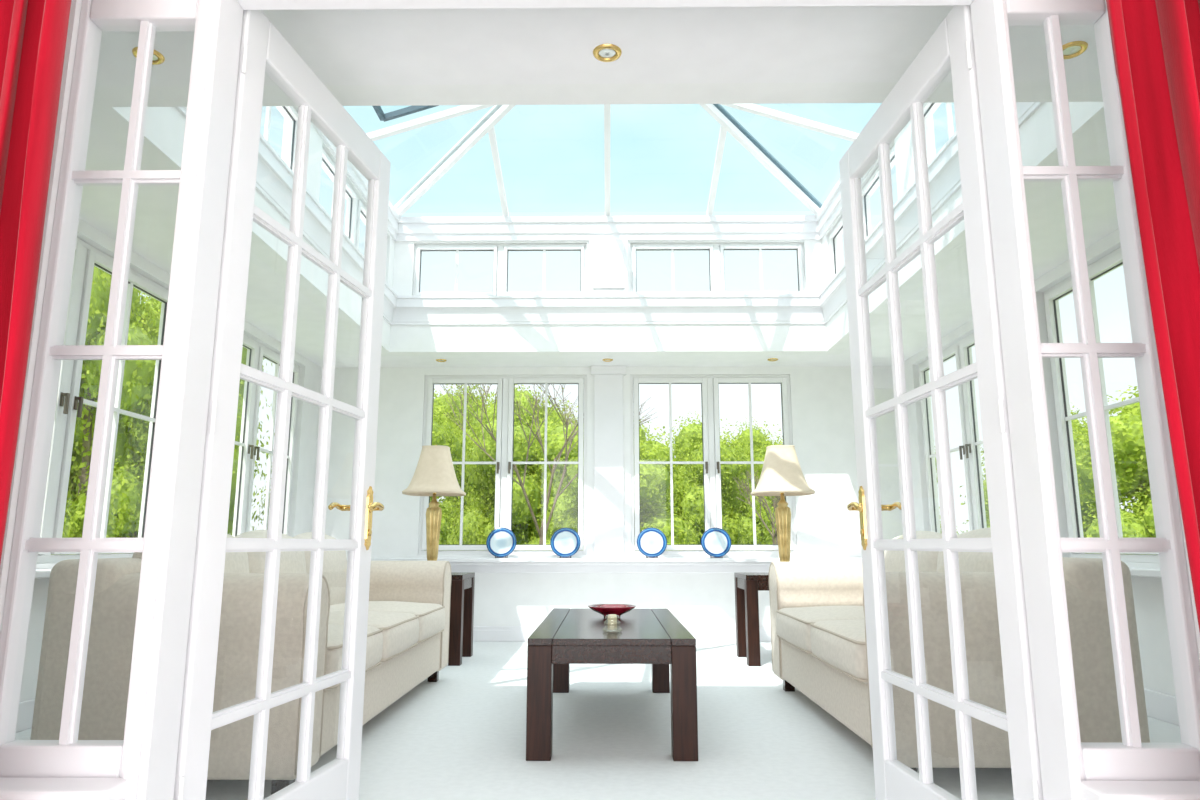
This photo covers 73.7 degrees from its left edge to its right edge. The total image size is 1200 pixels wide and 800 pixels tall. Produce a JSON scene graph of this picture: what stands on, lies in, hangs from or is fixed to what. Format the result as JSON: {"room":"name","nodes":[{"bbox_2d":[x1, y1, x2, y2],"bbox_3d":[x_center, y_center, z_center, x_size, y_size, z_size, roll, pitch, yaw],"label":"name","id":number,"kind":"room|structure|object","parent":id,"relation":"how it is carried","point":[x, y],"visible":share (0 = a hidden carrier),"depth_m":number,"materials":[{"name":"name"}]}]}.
{"room":"sunroom","nodes":[
{"label":"sunroom","id":0,"kind":"room"},
{"bbox_2d":[20,218,320,701],"bbox_3d":[-2.764,0.432,4.686,0.140,2.520,5.570,0,-10,1],"label":"wall","id":1,"kind":"structure","parent":0,"point":[300,518],"depth_m":6.50,"materials":[{"name":"paint"}]},
{"bbox_2d":[16,698,34,732],"bbox_3d":[-2.684,1.605,4.457,0.020,0.130,5.540,0,-10,1],"label":"baseboard","id":2,"kind":"structure","parent":1,"relation":"attached to","point":[26,708],"depth_m":3.73,"materials":[{"name":"white paint"}]},
{"bbox_2d":[35,569,50,578],"bbox_3d":[-2.614,0.953,4.519,0.160,0.035,5.230,0,-10,1],"label":"window sill","id":3,"kind":"structure","parent":1,"relation":"attached to","point":[40,573],"depth_m":3.66,"materials":[{"name":"white paint"}]},
{"bbox_2d":[37,237,168,563],"bbox_3d":[-2.760,-0.018,4.122,0.120,1.685,1.850,0,-10,1],"label":"window","id":4,"kind":"structure","parent":1,"relation":"in","point":[87,256],"depth_m":4.21,"materials":[{"name":"white plastic"}]},
{"bbox_2d":[232,334,299,536],"bbox_3d":[-2.738,0.365,6.237,0.120,1.685,1.750,0,-10,1],"label":"window","id":5,"kind":"structure","parent":1,"relation":"in","point":[256,351],"depth_m":6.28,"materials":[{"name":"white plastic"}]},
{"bbox_2d":[367,105,515,216],"label":"roof beams","id":6,"kind":"structure","parent":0,"point":[486,125],"depth_m":6.35,"materials":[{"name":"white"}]},
{"bbox_2d":[373,105,438,121],"bbox_3d":[-1.399,-2.192,5.569,0.435,0.167,0.685,0,-10,1],"label":"vent","id":7,"kind":"object","parent":6,"relation":"attached to","point":[412,109],"depth_m":5.87,"materials":[{"name":"grey glass"}]},
{"bbox_2d":[15,641,1180,799],"bbox_3d":[0.048,1.746,4.531,5.760,0.120,5.890,0,-10,1],"label":"floor","id":8,"kind":"structure","parent":0,"point":[461,735],"depth_m":3.52,"materials":[{"name":"carpet"}]},
{"bbox_2d":[30,530,451,794],"bbox_3d":[-1.435,1.114,3.980,0.968,0.926,2.590,0,-10,1],"label":"sofa","id":9,"kind":"object","parent":8,"relation":"on","point":[408,627],"visible":0.62,"depth_m":2.75,"materials":[{"name":"fabric"}]},
{"bbox_2d":[132,534,248,572],"bbox_3d":[-1.685,0.789,3.336,0.250,0.520,0.703,-8,-10,-1],"label":"cushion","id":10,"kind":"object","parent":9,"relation":"on","point":[235,562],"depth_m":3.47,"materials":[{"name":"beige fabric"}]},
{"bbox_2d":[235,530,306,572],"bbox_3d":[-1.678,0.913,4.019,0.250,0.520,0.703,-8,-10,-1],"label":"cushion","id":11,"kind":"object","parent":9,"relation":"on","point":[290,561],"depth_m":3.96,"materials":[{"name":"beige fabric"}]},
{"bbox_2d":[293,532,346,604],"bbox_3d":[-1.671,1.037,4.701,0.250,0.520,0.703,-8,-10,-1],"label":"cushion","id":12,"kind":"object","parent":9,"relation":"on","point":[334,562],"depth_m":4.67,"materials":[{"name":"beige fabric"}]},
{"bbox_2d":[325,624,382,690],"bbox_3d":[-1.326,1.050,3.285,0.735,0.245,0.700,0,-10,1],"label":"seat cushion","id":13,"kind":"object","parent":9,"relation":"on","point":[334,640],"depth_m":3.31,"materials":[{"name":"beige fabric"}]},
{"bbox_2d":[328,610,418,662],"bbox_3d":[-1.319,1.174,3.968,0.735,0.245,0.700,0,-10,1],"label":"seat cushion","id":14,"kind":"object","parent":9,"relation":"on","point":[400,632],"depth_m":3.88,"materials":[{"name":"beige fabric"}]},
{"bbox_2d":[330,601,444,643],"bbox_3d":[-1.312,1.297,4.650,0.735,0.245,0.700,0,-10,1],"label":"seat cushion","id":15,"kind":"object","parent":9,"relation":"on","point":[431,614],"depth_m":4.56,"materials":[{"name":"beige fabric"}]},
{"bbox_2d":[448,572,474,665],"bbox_3d":[-1.258,1.636,6.043,0.520,0.635,0.550,0,-10,1],"label":"side table","id":16,"kind":"object","parent":8,"relation":"on","point":[462,583],"visible":0.48,"depth_m":5.82,"materials":[{"name":"brown wood"}]},
{"bbox_2d":[402,444,465,560],"bbox_3d":[-1.283,0.836,6.183,0.458,0.990,0.458,0,-10,1],"label":"table lamp","id":17,"kind":"object","parent":16,"relation":"on","point":[434,475],"visible":0.86,"depth_m":6.11,"materials":[{"name":"beige fabric"}]},
{"bbox_2d":[526,608,697,760],"bbox_3d":[0.056,1.353,4.023,0.690,0.472,1.600,0,-10,1],"label":"coffee table","id":18,"kind":"object","parent":8,"relation":"on","point":[565,637],"visible":0.98,"depth_m":3.27,"materials":[{"name":"brown wood"}]},
{"bbox_2d":[588,604,635,617],"bbox_3d":[0.064,1.123,4.247,0.260,0.059,0.260,0,-10,1],"label":"bowl","id":19,"kind":"object","parent":18,"relation":"on","point":[604,609],"visible":0.82,"depth_m":4.19,"materials":[{"name":"red glass"}]},
{"bbox_2d":[602,614,621,632],"bbox_3d":[0.054,0.988,3.540,0.088,0.075,0.088,0,-10,1],"label":"candle holder","id":20,"kind":"object","parent":18,"relation":"on","point":[612,618],"visible":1,"depth_m":3.52,"materials":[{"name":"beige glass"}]},
{"bbox_2d":[607,614,616,629],"bbox_3d":[0.054,0.983,3.541,0.044,0.065,0.044,0,-10,1],"label":"candle","id":21,"kind":"object","parent":20,"relation":"on","point":[612,618],"depth_m":3.52,"materials":[{"name":"beige wax"}]},
{"bbox_2d":[734,573,768,665],"bbox_3d":[1.322,1.631,6.018,0.520,0.635,0.550,0,-10,1],"label":"side table","id":22,"kind":"object","parent":8,"relation":"on","point":[747,585],"visible":0.41,"depth_m":5.80,"materials":[{"name":"brown wood"}]},
{"bbox_2d":[751,444,814,561],"bbox_3d":[1.407,0.831,6.157,0.458,0.990,0.458,0,-10,1],"label":"table lamp","id":23,"kind":"object","parent":22,"relation":"on","point":[782,475],"visible":0.88,"depth_m":6.09,"materials":[{"name":"beige fabric"}]},
{"bbox_2d":[769,528,1149,771],"bbox_3d":[1.476,1.097,3.882,0.968,0.926,2.110,0,-10,1],"label":"sofa","id":24,"kind":"object","parent":8,"relation":"on","point":[819,642],"visible":0.56,"depth_m":2.89,"materials":[{"name":"fabric"}]},
{"bbox_2d":[776,605,864,654],"bbox_3d":[1.364,1.228,4.266,0.735,0.245,0.807,0,-10,1],"label":"seat cushion","id":25,"kind":"object","parent":24,"relation":"on","point":[793,627],"depth_m":4.17,"materials":[{"name":"beige fabric"}]},
{"bbox_2d":[810,619,867,683],"bbox_3d":[1.356,1.085,3.479,0.735,0.245,0.807,0,-10,1],"label":"seat cushion","id":26,"kind":"object","parent":24,"relation":"on","point":[838,648],"depth_m":3.39,"materials":[{"name":"beige fabric"}]},
{"bbox_2d":[884,531,941,571],"bbox_3d":[1.723,0.966,4.310,0.250,0.520,0.810,8,-10,2],"label":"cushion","id":27,"kind":"object","parent":24,"relation":"on","point":[894,560],"depth_m":4.20,"materials":[{"name":"beige fabric"}]},
{"bbox_2d":[936,528,993,571],"bbox_3d":[1.715,0.823,3.523,0.250,0.520,0.810,8,-10,2],"label":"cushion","id":28,"kind":"object","parent":24,"relation":"on","point":[968,561],"depth_m":3.50,"materials":[{"name":"beige fabric"}]},
{"bbox_2d":[79,5,1117,366],"bbox_3d":[0.048,-0.897,5.035,6.000,0.220,5.840,0,-10,1],"label":"ceiling","id":29,"kind":"structure","parent":0,"point":[781,44],"depth_m":2.83,"materials":[{"name":"paint"}]},
{"bbox_2d":[132,47,164,64],"bbox_3d":[-1.565,-1.190,2.772,0.100,0.009,0.100,0,-10,1],"label":"recessed light","id":30,"kind":"object","parent":29,"relation":"in","point":[158,58],"visible":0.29,"depth_m":2.77,"materials":[{"name":"gold metal"}]},
{"bbox_2d":[593,44,621,61],"bbox_3d":[0.025,-1.193,2.757,0.100,0.009,0.100,0,-10,1],"label":"recessed light","id":31,"kind":"object","parent":29,"relation":"in","point":[603,52],"visible":1,"depth_m":2.75,"materials":[{"name":"gold metal"}]},
{"bbox_2d":[604,104,610,215],"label":"bar","id":32,"kind":"object","parent":29,"relation":"attached to","point":[607,107],"depth_m":6.54,"materials":[{"name":"white metal"}]},
{"bbox_2d":[699,104,858,214],"label":"roof beams","id":33,"kind":"structure","parent":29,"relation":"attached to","point":[723,117],"depth_m":6.40,"materials":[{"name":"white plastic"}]},
{"bbox_2d":[1062,41,1087,58],"bbox_3d":[1.615,-1.196,2.741,0.100,0.009,0.100,0,-10,1],"label":"recessed light","id":34,"kind":"object","parent":29,"relation":"in","point":[1073,49],"visible":0.82,"depth_m":2.73,"materials":[{"name":"gold metal"}]},
{"bbox_2d":[91,81,1106,355],"bbox_3d":[0.048,-1.392,5.161,4.120,1.240,4.280,0,-10,1],"label":"wall","id":35,"kind":"structure","parent":0,"point":[163,142],"depth_m":5.02,"materials":[{"name":"paint"}]},
{"bbox_2d":[264,106,297,171],"bbox_3d":[-1.939,-1.695,4.219,0.085,0.520,1.700,0,-10,1],"label":"window","id":36,"kind":"structure","parent":35,"relation":"in","point":[290,112],"depth_m":4.99,"materials":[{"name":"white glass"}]},
{"bbox_2d":[319,147,387,279],"bbox_3d":[-1.919,-1.338,6.187,0.085,0.520,1.700,0,-10,1],"label":"window","id":37,"kind":"structure","parent":35,"relation":"in","point":[355,207],"depth_m":6.13,"materials":[{"name":"white plastic"}]},
{"bbox_2d":[413,244,586,294],"bbox_3d":[-0.897,-1.152,7.218,1.559,0.520,0.085,0,-10,1],"label":"window","id":38,"kind":"structure","parent":35,"relation":"in","point":[500,251],"depth_m":7.21,"materials":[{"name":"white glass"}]},
{"bbox_2d":[311,121,877,240],"bbox_3d":[0.048,-1.897,5.252,3.842,0.215,4.002,0,-10,1],"label":"crown molding","id":39,"kind":"structure","parent":35,"relation":"attached to","point":[707,227],"depth_m":7.18,"materials":[{"name":"white paint"}]},
{"bbox_2d":[589,239,627,294],"bbox_3d":[0.075,-1.180,7.122,0.345,0.527,0.065,0,-10,1],"label":"pilaster","id":40,"kind":"object","parent":35,"relation":"attached to","point":[608,258],"visible":1,"depth_m":7.09,"materials":[{"name":"white paint"}]},
{"bbox_2d":[176,102,1043,324],"bbox_3d":[0.048,-1.146,5.116,3.842,0.250,4.002,0,-10,1],"label":"crown molding","id":41,"kind":"structure","parent":35,"relation":"attached to","point":[274,179],"depth_m":7.03,"materials":[{"name":"white paint"}]},
{"bbox_2d":[630,243,805,294],"bbox_3d":[1.051,-1.155,7.199,1.565,0.520,0.085,0,-10,1],"label":"window","id":42,"kind":"structure","parent":35,"relation":"in","point":[716,250],"depth_m":7.18,"materials":[{"name":"white plastic"}]},
{"bbox_2d":[829,145,897,278],"bbox_3d":[2.035,-1.345,6.148,0.085,0.520,1.700,0,-10,1],"label":"window","id":43,"kind":"structure","parent":35,"relation":"in","point":[874,180],"depth_m":6.11,"materials":[{"name":"white plastic"}]},
{"bbox_2d":[923,103,953,163],"bbox_3d":[2.015,-1.702,4.181,0.085,0.520,1.700,0,-10,1],"label":"window","id":44,"kind":"structure","parent":35,"relation":"in","point":[927,107],"depth_m":4.88,"materials":[{"name":"white plastic"}]},
{"bbox_2d":[0,0,1199,665],"bbox_3d":[0.018,-0.314,1.912,6.600,3.000,0.100,0,-10,1],"label":"wall","id":45,"kind":"structure","parent":0,"point":[75,10],"depth_m":1.86,"materials":[{"name":"paint"}]},
{"bbox_2d":[0,777,127,799],"bbox_3d":[-1.169,0.816,1.622,0.397,0.072,0.110,0,-10,1],"label":"window sill","id":46,"kind":"structure","parent":45,"relation":"attached to","point":[11,788],"depth_m":1.60,"materials":[{"name":"white paint"}]},
{"bbox_2d":[0,0,200,777],"bbox_3d":[-1.148,-0.161,1.890,0.317,1.970,0.060,0,-10,1],"label":"window","id":47,"kind":"structure","parent":45,"relation":"in","point":[68,756],"depth_m":1.85,"materials":[{"name":"white paint"}]},
{"bbox_2d":[173,10,390,799],"bbox_3d":[-0.886,0.129,2.393,0.171,2.275,0.966,-1,-10,8],"label":"door","id":48,"kind":"structure","parent":45,"relation":"in","point":[263,49],"depth_m":2.31,"materials":[{"name":"white paint"}]},
{"bbox_2d":[123,0,1080,799],"bbox_3d":[-0.001,0.014,1.844,1.978,2.330,0.132,0,-10,1],"label":"door frame","id":49,"kind":"structure","parent":45,"relation":"attached to","point":[162,637],"depth_m":1.85,"materials":[{"name":"white paint"}]},
{"bbox_2d":[839,5,1043,799],"bbox_3d":[0.955,0.126,2.376,0.171,2.275,0.966,1,-10,-3],"label":"door","id":50,"kind":"structure","parent":45,"relation":"in","point":[950,48],"depth_m":2.30,"materials":[{"name":"white paint"}]},
{"bbox_2d":[1003,0,1199,780],"bbox_3d":[1.134,-0.165,1.868,0.292,1.970,0.060,0,-10,1],"label":"window","id":51,"kind":"structure","parent":45,"relation":"in","point":[1130,759],"depth_m":1.82,"materials":[{"name":"white paint"}]},
{"bbox_2d":[1077,781,1199,799],"bbox_3d":[1.158,0.812,1.599,0.362,0.072,0.110,0,-10,1],"label":"window sill","id":52,"kind":"structure","parent":45,"relation":"attached to","point":[1087,790],"depth_m":1.59,"materials":[{"name":"white paint"}]},
{"bbox_2d":[311,366,902,625],"bbox_3d":[0.075,0.948,7.531,5.760,2.520,0.270,0,-10,1],"label":"wall","id":53,"kind":"structure","parent":0,"point":[822,415],"depth_m":7.42,"materials":[{"name":"paint"}]},
{"bbox_2d":[418,375,586,554],"bbox_3d":[-0.897,0.594,7.498,1.547,1.685,0.120,0,-10,1],"label":"window","id":54,"kind":"structure","parent":53,"relation":"in","point":[504,462],"depth_m":7.50,"materials":[{"name":"white plastic"}]},
{"bbox_2d":[591,366,625,557],"bbox_3d":[0.081,0.558,7.439,0.335,1.785,0.050,0,-10,1],"label":"pilaster","id":55,"kind":"object","parent":53,"relation":"attached to","point":[608,380],"visible":1,"depth_m":7.42,"materials":[{"name":"white paint"}]},
{"bbox_2d":[371,558,861,572],"bbox_3d":[0.073,1.487,7.185,5.480,0.135,0.260,0,-10,1],"label":"window sill","id":56,"kind":"structure","parent":53,"relation":"attached to","point":[477,565],"depth_m":7.11,"materials":[{"name":"white paint"}]},
{"bbox_2d":[486,528,515,557],"bbox_3d":[-0.883,1.283,7.189,0.270,0.269,0.114,0,-10,1],"label":"plate","id":57,"kind":"object","parent":56,"relation":"on","point":[501,542],"visible":1,"depth_m":7.18,"materials":[{"name":"blue ceramic"}]},
{"bbox_2d":[550,528,580,557],"bbox_3d":[-0.308,1.276,7.154,0.270,0.269,0.114,0,-10,1],"label":"plate","id":58,"kind":"object","parent":56,"relation":"on","point":[565,542],"visible":1,"depth_m":7.14,"materials":[{"name":"blue ceramic"}]},
{"bbox_2d":[637,528,666,557],"bbox_3d":[0.462,1.275,7.146,0.270,0.269,0.114,0,-10,1],"label":"plate","id":59,"kind":"object","parent":56,"relation":"on","point":[651,542],"visible":1,"depth_m":7.13,"materials":[{"name":"blue ceramic"}]},
{"bbox_2d":[701,528,730,557],"bbox_3d":[1.038,1.279,7.170,0.270,0.269,0.114,0,-10,1],"label":"plate","id":60,"kind":"object","parent":56,"relation":"on","point":[716,542],"visible":1,"depth_m":7.16,"materials":[{"name":"blue ceramic"}]},
{"bbox_2d":[473,626,770,641],"bbox_3d":[0.074,2.097,7.171,5.480,0.130,0.030,0,-10,1],"label":"baseboard","id":61,"kind":"structure","parent":53,"relation":"attached to","point":[480,633],"depth_m":7.16,"materials":[{"name":"white paint"}]},
{"bbox_2d":[630,375,796,554],"bbox_3d":[1.046,0.591,7.479,1.517,1.685,0.120,0,-10,1],"label":"window","id":62,"kind":"structure","parent":53,"relation":"in","point":[711,462],"depth_m":7.49,"materials":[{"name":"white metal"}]},
{"bbox_2d":[904,228,1175,696],"bbox_3d":[2.856,0.422,4.631,0.140,2.520,5.570,0,-10,1],"label":"window frame","id":63,"kind":"structure","parent":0,"point":[1155,656],"depth_m":4.89,"materials":[{"name":"paint"}]},
{"bbox_2d":[918,333,986,532],"bbox_3d":[2.861,0.355,6.183,0.120,1.685,1.750,0,-10,1],"label":"window","id":64,"kind":"structure","parent":63,"relation":"in","point":[962,349],"depth_m":6.22,"materials":[{"name":"white metal"}]},
{"bbox_2d":[1043,247,1158,562],"bbox_3d":[2.840,-0.028,4.067,0.120,1.685,1.850,0,-10,1],"label":"window","id":65,"kind":"structure","parent":63,"relation":"in","point":[1113,260],"depth_m":4.82,"materials":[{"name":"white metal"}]},
{"bbox_2d":[1129,567,1160,576],"bbox_3d":[2.705,0.944,4.467,0.160,0.035,5.230,0,-10,1],"label":"window sill","id":66,"kind":"structure","parent":63,"relation":"attached to","point":[1146,572],"depth_m":3.85,"materials":[{"name":"white paint"}]},
{"bbox_2d":[1144,688,1178,725],"bbox_3d":[2.776,1.596,4.404,0.020,0.130,5.540,0,-10,1],"label":"baseboard","id":67,"kind":"structure","parent":63,"relation":"attached to","point":[1161,706],"depth_m":3.93,"materials":[{"name":"white paint"}]},
{"bbox_3d":[-0.009,-2.106,-0.546,6.600,0.150,5.375,0,-10,1],"label":"ceiling","id":68,"kind":"structure","parent":0,"visible":0},
{"bbox_2d":[0,0,71,562],"bbox_3d":[-1.448,-0.248,1.589,0.696,2.735,0.173,0,-10,1],"label":"curtain","id":69,"kind":"object","parent":68,"relation":"hanging from","point":[33,33],"visible":1,"depth_m":1.60,"materials":[{"name":"red fabric"}]},
{"bbox_2d":[1106,0,1199,631],"bbox_3d":[1.416,-0.253,1.563,0.743,2.735,0.178,0,-10,1],"label":"curtain","id":70,"kind":"object","parent":68,"relation":"hanging from","point":[1156,43],"visible":1,"depth_m":1.57,"materials":[{"name":"red fabric"}]},
{"label":"outside","id":71,"kind":"structure","parent":0,"visible":0},
{"bbox_3d":[0.099,2.831,9.649,80.000,0.170,80.000,0,-10,1],"label":"ground","id":72,"kind":"structure","parent":71,"visible":0},
{"bbox_2d":[51,266,160,554],"bbox_3d":[-5.848,0.332,9.426,2.533,4.740,2.663,-5,-11,24],"label":"tree","id":73,"kind":"object","parent":72,"relation":"on","point":[138,378],"visible":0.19,"depth_m":9.05,"materials":[{"name":"green plant"}]},
{"bbox_2d":[128,292,271,534],"bbox_3d":[-6.591,0.553,12.627,3.122,5.933,2.748,-3,-11,15],"label":"tree","id":74,"kind":"object","parent":72,"relation":"on","point":[244,350],"visible":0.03,"depth_m":12.35,"materials":[{"name":"green plant"}]},
{"bbox_2d":[253,431,274,529],"bbox_3d":[-6.732,1.346,18.889,2.513,6.147,2.828,7,-12,-34],"label":"tree","id":75,"kind":"object","parent":72,"relation":"on","point":[262,506],"visible":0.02,"depth_m":18.23,"materials":[{"name":"green plant"}]},
{"bbox_2d":[430,389,482,544],"bbox_3d":[-3.223,1.363,12.209,2.828,3.692,2.513,0,-10,-2],"label":"tree","id":76,"kind":"object","parent":72,"relation":"on","point":[443,434],"visible":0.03,"depth_m":12.38,"materials":[{"name":"green plant"}]},
{"bbox_2d":[433,384,492,544],"bbox_3d":[-3.156,1.843,18.818,2.895,5.121,2.753,-9,-14,42],"label":"tree","id":77,"kind":"object","parent":72,"relation":"on","point":[441,399],"visible":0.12,"depth_m":18.64,"materials":[{"name":"green plant"}]},
{"bbox_2d":[447,384,577,544],"bbox_3d":[-1.452,1.753,15.595,3.122,4.495,2.748,-5,-11,24],"label":"tree","id":78,"kind":"object","parent":72,"relation":"on","point":[477,525],"visible":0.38,"depth_m":15.06,"materials":[{"name":"green plant"}]},
{"bbox_2d":[440,384,656,544],"bbox_3d":[-0.683,1.020,9.758,2.702,3.435,2.575,0,-10,1],"label":"bare tree","id":79,"kind":"object","parent":72,"relation":"on","point":[540,531],"visible":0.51,"depth_m":9.58,"materials":[{"name":"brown plant"}]},
{"bbox_2d":[519,408,703,544],"bbox_3d":[0.215,1.637,12.254,2.895,3.156,2.753,-3,-11,14],"label":"tree","id":80,"kind":"object","parent":72,"relation":"on","point":[654,478],"visible":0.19,"depth_m":12.00,"materials":[{"name":"green plant"}]},
{"bbox_2d":[639,416,653,442],"bbox_3d":[0.108,2.341,18.719,3.122,4.447,2.748,-2,-10,11],"label":"tree","id":81,"kind":"object","parent":72,"relation":"on","point":[642,432],"visible":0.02,"depth_m":18.71,"materials":[{"name":"green plant"}]},
{"bbox_2d":[647,411,763,544],"bbox_3d":[1.822,1.945,15.299,2.828,3.647,2.513,-5,-11,24],"label":"tree","id":82,"kind":"object","parent":72,"relation":"on","point":[691,497],"visible":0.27,"depth_m":14.88,"materials":[{"name":"green plant"}]},
{"bbox_2d":[725,417,782,544],"bbox_3d":[3.566,2.328,18.564,2.828,4.065,2.513,-4,-11,21],"label":"tree","id":83,"kind":"object","parent":72,"relation":"on","point":[759,439],"visible":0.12,"depth_m":18.19,"materials":[{"name":"green plant"}]},
{"bbox_2d":[735,465,784,544],"bbox_3d":[2.108,1.759,9.696,1.082,1.959,0.757,-5,-11,26],"label":"bare tree","id":84,"kind":"object","parent":72,"relation":"on","point":[774,535],"visible":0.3,"depth_m":9.77,"materials":[{"name":"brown plant"}]},
{"bbox_2d":[739,442,784,544],"bbox_3d":[3.426,1.847,12.262,2.748,2.978,3.122,5,-11,-24],"label":"tree","id":85,"kind":"object","parent":72,"relation":"on","point":[768,540],"visible":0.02,"depth_m":12.61,"materials":[{"name":"green plant"}]},
{"bbox_2d":[934,446,963,534],"bbox_3d":[7.067,2.169,18.813,2.753,4.468,2.895,-7,-13,35],"label":"tree","id":86,"kind":"object","parent":72,"relation":"on","point":[934,446],"visible":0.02,"depth_m":18.44,"materials":[{"name":"green plant"}]},
{"bbox_2d":[982,405,1086,525],"bbox_3d":[10.303,2.242,18.640,3.122,4.631,2.748,-3,-11,15],"label":"tree","id":87,"kind":"object","parent":72,"relation":"on","point":[1073,406],"visible":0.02,"depth_m":18.60,"materials":[{"name":"green plant"}]},
{"bbox_2d":[959,403,1130,536],"bbox_3d":[6.740,1.588,12.219,2.513,3.244,2.828,-1,-10,6],"label":"tree","id":88,"kind":"object","parent":72,"relation":"on","point":[1083,430],"visible":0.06,"depth_m":11.75,"materials":[{"name":"green plant"}]},
{"bbox_2d":[980,410,1131,525],"bbox_3d":[8.707,1.919,15.331,2.748,4.030,3.122,-3,-11,17],"label":"tree","id":89,"kind":"object","parent":72,"relation":"on","point":[1071,410],"visible":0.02,"depth_m":15.64,"materials":[{"name":"green plant"}]},
{"bbox_2d":[1072,385,1157,554],"bbox_3d":[6.297,1.152,9.058,2.663,2.968,2.533,5,-11,-25],"label":"tree","id":90,"kind":"object","parent":72,"relation":"on","point":[1127,435],"visible":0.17,"depth_m":8.69,"materials":[{"name":"green plant"}]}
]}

